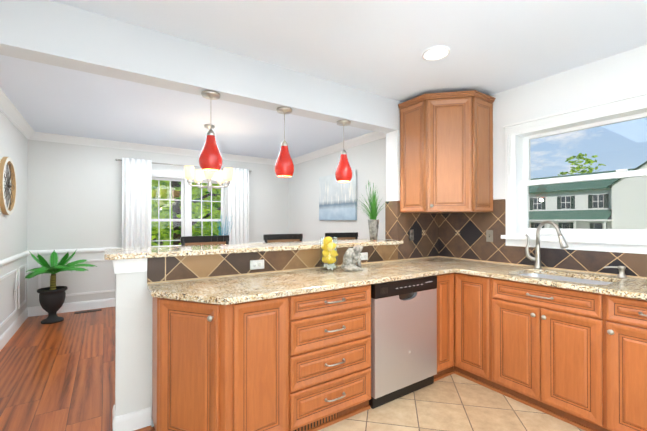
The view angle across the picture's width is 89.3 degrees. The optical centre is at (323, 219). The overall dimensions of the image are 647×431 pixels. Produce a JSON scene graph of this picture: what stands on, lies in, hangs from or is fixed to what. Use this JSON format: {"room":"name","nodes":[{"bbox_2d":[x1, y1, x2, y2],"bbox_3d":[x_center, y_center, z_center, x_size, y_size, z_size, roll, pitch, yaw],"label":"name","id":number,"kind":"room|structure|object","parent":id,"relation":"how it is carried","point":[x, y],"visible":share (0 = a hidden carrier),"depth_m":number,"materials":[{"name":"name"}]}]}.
{"room":"kitchen","nodes":[
{"label":"kitchen","id":0,"kind":"room"},
{"bbox_2d":[0,111,27,335],"bbox_3d":[-1.939,0.048,1.161,0.150,2.540,8.220,0,0,-34],"label":"wall","id":1,"kind":"structure","parent":0,"point":[14,148],"depth_m":3.83,"materials":[{"name":"white paint"}]},
{"bbox_2d":[0,157,16,214],"bbox_3d":[-3.386,-0.358,3.516,0.046,0.620,0.620,0,0,-34],"label":"decor","id":2,"kind":"object","parent":1,"relation":"attached to","point":[5,162],"visible":1,"depth_m":3.49,"materials":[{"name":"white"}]},
{"bbox_2d":[0,268,18,327],"bbox_3d":[-3.423,0.847,3.532,0.012,0.510,1.000,0,0,-34],"label":"trim","id":3,"kind":"structure","parent":1,"relation":"attached to","point":[17,271],"depth_m":3.86,"materials":[{"name":"white"}]},
{"bbox_2d":[0,251,29,350],"bbox_3d":[-2.401,0.868,2.008,0.024,0.910,5.990,0,0,-34],"label":"baseboard","id":4,"kind":"structure","parent":1,"relation":"attached to","point":[6,336],"depth_m":3.78,"materials":[{"name":"white"}]},
{"bbox_2d":[0,88,35,139],"bbox_3d":[-3.040,-1.161,3.036,0.085,0.100,3.390,0,0,-34],"label":"crown molding","id":5,"kind":"structure","parent":1,"relation":"attached to","point":[11,113],"depth_m":3.68,"materials":[{"name":"white"}]},
{"bbox_2d":[19,264,26,308],"bbox_3d":[-3.883,0.851,4.223,0.012,0.510,0.420,0,0,-34],"label":"trim","id":6,"kind":"structure","parent":1,"relation":"attached to","point":[25,265],"depth_m":4.20,"materials":[{"name":"white"}]},
{"bbox_2d":[0,307,154,430],"bbox_3d":[-1.428,1.386,4.148,4.420,0.100,3.900,0,0,-34],"label":"floor","id":7,"kind":"structure","parent":0,"point":[59,376],"depth_m":2.80,"materials":[{"name":"laminate"}]},
{"bbox_2d":[24,250,96,323],"bbox_3d":[-3.446,0.872,4.312,0.769,0.928,0.890,0,0,-34],"label":"potted palm","id":8,"kind":"object","parent":7,"relation":"on","point":[52,298],"visible":1,"depth_m":4.24,"materials":[{"name":"green plant"}]},
{"bbox_2d":[74,309,101,313],"bbox_3d":[-3.421,1.336,4.761,0.320,0.006,0.110,0,0,-34],"label":"floor vent","id":9,"kind":"object","parent":7,"relation":"in","point":[88,311],"visible":1,"depth_m":4.75,"materials":[{"name":"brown metal"}]},
{"bbox_2d":[180,235,228,245],"bbox_3d":[-1.020,0.745,3.011,0.460,1.171,0.470,0,0,-38],"label":"bar stool","id":10,"kind":"object","parent":7,"relation":"on","point":[201,240],"visible":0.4,"depth_m":3.17,"materials":[{"name":"black wood"}]},
{"bbox_2d":[213,216,234,234],"bbox_3d":[-1.727,0.616,5.640,0.362,1.457,0.378,0,0,-34],"label":"vase","id":11,"kind":"object","parent":7,"relation":"on","point":[220,233],"visible":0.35,"depth_m":5.62,"materials":[{"name":"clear glass"}]},
{"bbox_2d":[263,234,302,242],"bbox_3d":[-0.340,0.747,3.458,0.483,1.171,0.484,0,0,-34],"label":"bar stool","id":12,"kind":"object","parent":7,"relation":"on","point":[268,238],"visible":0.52,"depth_m":3.64,"materials":[{"name":"black wood"}]},
{"bbox_2d":[325,232,357,239],"bbox_3d":[0.315,0.750,3.924,0.460,1.171,0.470,0,0,-26],"label":"bar stool","id":13,"kind":"object","parent":7,"relation":"on","point":[346,235],"visible":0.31,"depth_m":4.13,"materials":[{"name":"black wood"}]},
{"bbox_2d":[27,139,287,306],"bbox_3d":[-2.439,0.075,5.675,4.020,2.540,0.150,0,0,-34],"label":"wall","id":14,"kind":"structure","parent":0,"point":[74,198],"depth_m":4.88,"materials":[{"name":"white paint"}]},
{"bbox_2d":[38,259,114,298],"bbox_3d":[-3.497,0.855,4.869,1.130,0.510,0.012,0,0,-34],"label":"trim","id":15,"kind":"structure","parent":14,"relation":"attached to","point":[39,265],"depth_m":4.81,"materials":[{"name":"white wood"}]},
{"bbox_2d":[30,242,264,316],"bbox_3d":[-2.378,0.890,5.606,3.990,0.910,0.024,0,0,-34],"label":"baseboard","id":16,"kind":"structure","parent":14,"relation":"attached to","point":[102,303],"depth_m":4.79,"materials":[{"name":"white wood"}]},
{"bbox_2d":[29,132,276,164],"bbox_3d":[-2.374,-1.146,5.585,4.020,0.100,0.085,0,0,-34],"label":"crown molding","id":17,"kind":"structure","parent":14,"relation":"attached to","point":[40,136],"depth_m":5.18,"materials":[{"name":"white"}]},
{"bbox_2d":[115,159,251,171],"bbox_3d":[-2.290,-0.910,5.629,2.178,0.032,0.100,0,0,-34],"label":"curtain rod","id":18,"kind":"object","parent":14,"relation":"attached to","point":[170,164],"visible":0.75,"depth_m":5.41,"materials":[{"name":"silver metal"}]},
{"bbox_2d":[122,158,151,247],"bbox_3d":[-2.915,0.189,5.117,0.400,2.275,0.078,0,0,-34],"label":"curtain","id":19,"kind":"object","parent":18,"relation":"hanging from","point":[136,199],"visible":0.58,"depth_m":5.12,"materials":[{"name":"white fabric"}]},
{"bbox_2d":[227,167,248,243],"bbox_3d":[-1.562,0.194,6.018,0.410,2.275,0.078,0,0,-34],"label":"curtain","id":20,"kind":"object","parent":18,"relation":"hanging from","point":[238,198],"visible":0.6,"depth_m":6.02,"materials":[{"name":"white fabric"}]},
{"bbox_2d":[151,170,226,245],"bbox_3d":[-2.375,0.028,5.688,1.550,1.675,0.200,0,0,-34],"label":"dining room window","id":21,"kind":"structure","parent":14,"relation":"in","point":[186,211],"depth_m":5.65,"materials":[{"name":"white wood"}]},
{"bbox_2d":[0,0,402,132],"bbox_3d":[-0.419,-1.063,2.648,4.020,0.300,0.160,0,0,-34],"label":"header beam","id":22,"kind":"structure","parent":0,"point":[50,32],"depth_m":2.16,"materials":[{"name":"white paint"}]},
{"bbox_2d":[199,90,222,170],"bbox_3d":[-0.819,-0.637,2.379,0.166,0.554,0.166,0,0,-34],"label":"pendant light","id":23,"kind":"object","parent":22,"relation":"hanging from","point":[210,157],"visible":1,"depth_m":2.33,"materials":[{"name":"red glass"}]},
{"bbox_2d":[274,107,293,176],"bbox_3d":[-0.324,-0.635,2.709,0.166,0.554,0.166,0,0,-34],"label":"pendant light","id":24,"kind":"object","parent":22,"relation":"hanging from","point":[284,166],"visible":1,"depth_m":2.66,"materials":[{"name":"red glass"}]},
{"bbox_2d":[335,120,352,181],"bbox_3d":[0.188,-0.632,3.050,0.166,0.554,0.166,0,0,-34],"label":"pendant light","id":25,"kind":"object","parent":22,"relation":"hanging from","point":[343,172],"visible":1,"depth_m":3.00,"materials":[{"name":"red glass"}]},
{"bbox_2d":[115,130,432,426],"bbox_3d":[-0.024,0.208,2.903,3.070,2.240,0.160,0,0,-34],"label":"wall","id":26,"kind":"structure","parent":0,"point":[133,343],"depth_m":2.05,"materials":[{"name":"white paint"}]},
{"bbox_2d":[113,258,146,273],"bbox_3d":[-0.306,0.287,2.715,2.423,0.090,0.190,0,0,-34],"label":"trim","id":27,"kind":"structure","parent":26,"relation":"on","point":[129,265],"depth_m":2.02,"materials":[{"name":"white"}]},
{"bbox_2d":[104,239,402,259],"bbox_3d":[-0.364,0.224,2.761,2.466,0.034,0.480,0,0,-34],"label":"bar","id":28,"kind":"object","parent":27,"relation":"on","point":[137,253],"visible":0.96,"depth_m":2.40,"materials":[{"name":"beige stone"}]},
{"bbox_2d":[350,180,384,238],"bbox_3d":[0.402,-0.110,3.461,0.463,0.641,0.765,0,0,-34],"label":"potted plant","id":29,"kind":"object","parent":28,"relation":"on","point":[373,223],"depth_m":3.46,"materials":[{"name":"plant"}]},
{"bbox_2d":[112,405,150,427],"bbox_3d":[-0.353,1.263,2.783,2.424,0.130,0.014,0,0,-34],"label":"baseboard","id":30,"kind":"structure","parent":26,"relation":"attached to","point":[135,420],"depth_m":2.02,"materials":[{"name":"white wood"}]},
{"bbox_2d":[134,425,150,430],"bbox_3d":[-1.166,1.313,2.014,0.190,0.020,0.016,0,0,-34],"label":"trim","id":31,"kind":"structure","parent":26,"relation":"attached to","point":[147,428],"depth_m":2.05,"materials":[{"name":"brown wood"}]},
{"bbox_2d":[147,244,397,283],"bbox_3d":[-0.181,0.328,2.693,2.245,0.171,0.012,0,0,-34],"label":"backsplash","id":32,"kind":"structure","parent":26,"relation":"attached to","point":[172,269],"depth_m":2.40,"materials":[{"name":"tile"}]},
{"bbox_2d":[250,259,263,269],"bbox_3d":[-0.499,0.341,2.471,0.115,0.070,0.009,0,0,-34],"label":"outlet","id":33,"kind":"object","parent":32,"relation":"attached to","point":[256,264],"visible":1,"depth_m":2.47,"materials":[{"name":"white plastic"}]},
{"bbox_2d":[361,252,367,259],"bbox_3d":[0.370,0.344,3.050,0.115,0.070,0.009,0,0,-34],"label":"outlet","id":34,"kind":"object","parent":32,"relation":"attached to","point":[364,256],"visible":0.83,"depth_m":3.06,"materials":[{"name":"white plastic"}]},
{"bbox_2d":[0,0,646,158],"bbox_3d":[-0.203,-1.265,2.324,4.420,0.100,8.320,0,0,-34],"label":"ceiling","id":35,"kind":"structure","parent":0,"point":[378,47],"depth_m":2.42,"materials":[{"name":"white paint"}]},
{"bbox_2d":[184,124,232,191],"bbox_3d":[-1.480,-0.776,4.183,0.562,0.854,0.580,0,0,-34],"label":"chandelier","id":36,"kind":"object","parent":35,"relation":"hanging from","point":[190,173],"visible":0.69,"depth_m":4.16,"materials":[{"name":"white glass"}]},
{"bbox_2d":[422,46,449,60],"bbox_3d":[0.819,-1.208,2.386,0.196,0.014,0.196,0,0,-34],"label":"recessed light","id":37,"kind":"object","parent":35,"relation":"in","point":[435,53],"visible":1,"depth_m":2.39,"materials":[{"name":"white"}]},
{"bbox_2d":[318,374,584,430],"bbox_3d":[0.877,1.365,0.685,4.420,0.100,4.420,0,0,-34],"label":"floor","id":38,"kind":"structure","parent":0,"point":[453,402],"depth_m":2.22,"materials":[{"name":"tile"}]},
{"bbox_2d":[152,297,223,430],"bbox_3d":[-0.802,0.883,1.903,0.280,0.878,0.605,0,0,-34],"label":"base cabinet","id":39,"kind":"object","parent":38,"relation":"on","point":[188,336],"depth_m":1.80,"materials":[{"name":"brown wood"}]},
{"bbox_2d":[224,296,291,430],"bbox_3d":[-0.526,0.884,2.076,0.372,0.878,0.625,0,0,-34],"label":"base cabinet","id":40,"kind":"object","parent":38,"relation":"on","point":[257,334],"depth_m":1.82,"materials":[{"name":"brown wood"}]},
{"bbox_2d":[292,285,370,430],"bbox_3d":[-0.102,0.886,2.358,0.646,0.878,0.625,0,0,-34],"label":"base cabinet","id":41,"kind":"object","parent":38,"relation":"on","point":[331,329],"depth_m":2.09,"materials":[{"name":"brown wood"}]},
{"bbox_2d":[147,257,478,304],"bbox_3d":[0.276,0.430,2.590,2.893,0.034,0.668,0,0,-34],"label":"countertop","id":42,"kind":"structure","parent":41,"relation":"on","point":[236,289],"depth_m":2.16,"materials":[{"name":"beige stone"}]},
{"bbox_2d":[320,237,337,271],"bbox_3d":[0.044,0.275,2.629,0.141,0.274,0.140,0,0,-34],"label":"lemon jar","id":43,"kind":"object","parent":42,"relation":"on","point":[329,252],"visible":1,"depth_m":2.59,"materials":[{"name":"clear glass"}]},
{"bbox_2d":[341,245,363,271],"bbox_3d":[0.239,0.309,2.639,0.189,0.208,0.148,0,0,-34],"label":"figurine","id":44,"kind":"object","parent":42,"relation":"on","point":[351,257],"visible":1,"depth_m":2.61,"materials":[{"name":"stone"}]},
{"bbox_2d":[369,275,436,408],"bbox_3d":[0.459,0.889,2.706,0.666,0.872,0.637,0,0,-34],"label":"dishwasher","id":45,"kind":"object","parent":38,"relation":"on","point":[403,336],"visible":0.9,"depth_m":2.42,"materials":[{"name":"silver metal"}]},
{"bbox_2d":[434,273,455,381],"bbox_3d":[0.846,0.890,2.989,0.283,0.878,0.625,0,0,-34],"label":"base cabinet","id":46,"kind":"object","parent":38,"relation":"on","point":[446,283],"depth_m":2.74,"materials":[{"name":"brown wood"}]},
{"bbox_2d":[456,273,535,392],"bbox_3d":[1.468,0.889,2.838,0.625,0.878,0.351,0,0,-34],"label":"base cabinet","id":47,"kind":"object","parent":38,"relation":"on","point":[496,318],"depth_m":2.51,"materials":[{"name":"brown wood"}]},
{"bbox_2d":[596,293,646,430],"bbox_3d":[2.062,0.884,1.944,0.625,0.878,0.488,0,0,-34],"label":"base cabinet","id":48,"kind":"object","parent":38,"relation":"on","point":[621,322],"depth_m":1.90,"materials":[{"name":"brown wood"}]},
{"bbox_2d":[455,261,646,299],"bbox_3d":[1.787,0.523,2.329,0.664,0.225,1.440,0,0,-34],"label":"countertop","id":49,"kind":"structure","parent":48,"relation":"on","point":[630,287],"depth_m":2.39,"materials":[{"name":"beige stone"}]},
{"bbox_2d":[525,221,568,268],"bbox_3d":[1.812,0.210,2.674,0.162,0.403,0.359,0,0,-34],"label":"faucet","id":50,"kind":"object","parent":49,"relation":"on","point":[563,245],"visible":1,"depth_m":2.75,"materials":[{"name":"silver metal"}]},
{"bbox_2d":[604,266,627,277],"bbox_3d":[2.085,0.370,2.333,0.091,0.081,0.118,0,0,-34],"label":"soap dispenser","id":51,"kind":"object","parent":49,"relation":"on","point":[621,274],"visible":1,"depth_m":2.31,"materials":[{"name":"silver metal"}]},
{"bbox_2d":[288,45,646,282],"bbox_3d":[1.512,0.062,3.548,0.200,2.540,8.070,0,0,-34],"label":"wall","id":52,"kind":"structure","parent":0,"point":[620,75],"depth_m":3.12,"materials":[{"name":"white paint"}]},
{"bbox_2d":[319,170,356,219],"bbox_3d":[0.212,-0.362,5.286,0.036,0.750,1.000,0,0,-34],"label":"framed picture","id":53,"kind":"object","parent":52,"relation":"attached to","point":[336,198],"visible":0.92,"depth_m":5.24,"materials":[{"name":"blue wood"}]},
{"bbox_2d":[292,131,385,164],"bbox_3d":[0.234,-1.148,5.216,0.085,0.100,3.390,0,0,-34],"label":"crown molding","id":54,"kind":"structure","parent":52,"relation":"attached to","point":[372,136],"depth_m":5.13,"materials":[{"name":"white"}]},
{"bbox_2d":[398,90,495,212],"bbox_3d":[1.203,-0.617,3.227,0.650,1.095,0.645,0,0,-34],"label":"upper cabinet","id":55,"kind":"object","parent":52,"relation":"attached to","point":[446,152],"visible":1,"depth_m":3.05,"materials":[{"name":"brown wood"}]},
{"bbox_2d":[385,199,646,278],"bbox_3d":[1.631,0.109,2.582,0.668,0.606,2.530,0,0,-34],"label":"backsplash","id":56,"kind":"structure","parent":52,"relation":"attached to","point":[456,235],"depth_m":3.28,"materials":[{"name":"tile"}]},
{"bbox_2d":[409,229,413,240],"bbox_3d":[0.920,0.161,3.417,0.070,0.115,0.009,0,0,-34],"label":"outlet","id":57,"kind":"object","parent":56,"relation":"attached to","point":[411,234],"visible":1,"depth_m":3.41,"materials":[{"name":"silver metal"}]},
{"bbox_2d":[486,230,492,241],"bbox_3d":[1.610,0.160,3.181,0.020,0.115,0.070,0,0,-34],"label":"light switch","id":58,"kind":"object","parent":56,"relation":"attached to","point":[489,235],"visible":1,"depth_m":3.18,"materials":[{"name":"beige plastic"}]},
{"bbox_2d":[501,91,646,253],"bbox_3d":[2.217,-0.320,2.437,0.260,1.121,1.651,0,0,-34],"label":"kitchen window","id":59,"kind":"structure","parent":52,"relation":"in","point":[519,136],"depth_m":2.70,"materials":[{"name":"white"}]},
{"label":"outside","id":60,"kind":"structure","parent":0,"visible":0},
{"bbox_3d":[28.867,2.600,33.235,160.000,0.220,140.000,0,0,-34],"label":"ground","id":61,"kind":"structure","parent":60,"visible":0},
{"bbox_2d":[151,153,605,245],"bbox_3d":[14.309,-4.036,28.780,78.783,13.801,16.947,0,0,-34],"label":"foliage","id":62,"kind":"object","parent":61,"relation":"on","point":[177,212],"depth_m":11.56,"materials":[{"name":"green plant"}]},
{"bbox_2d":[529,162,646,229],"bbox_3d":[31.610,-2.060,50.707,13.100,9.350,43.000,0,0,-34],"label":"house","id":63,"kind":"structure","parent":61,"relation":"on","point":[603,201],"depth_m":40.58,"materials":[{"name":"white"}]}
]}

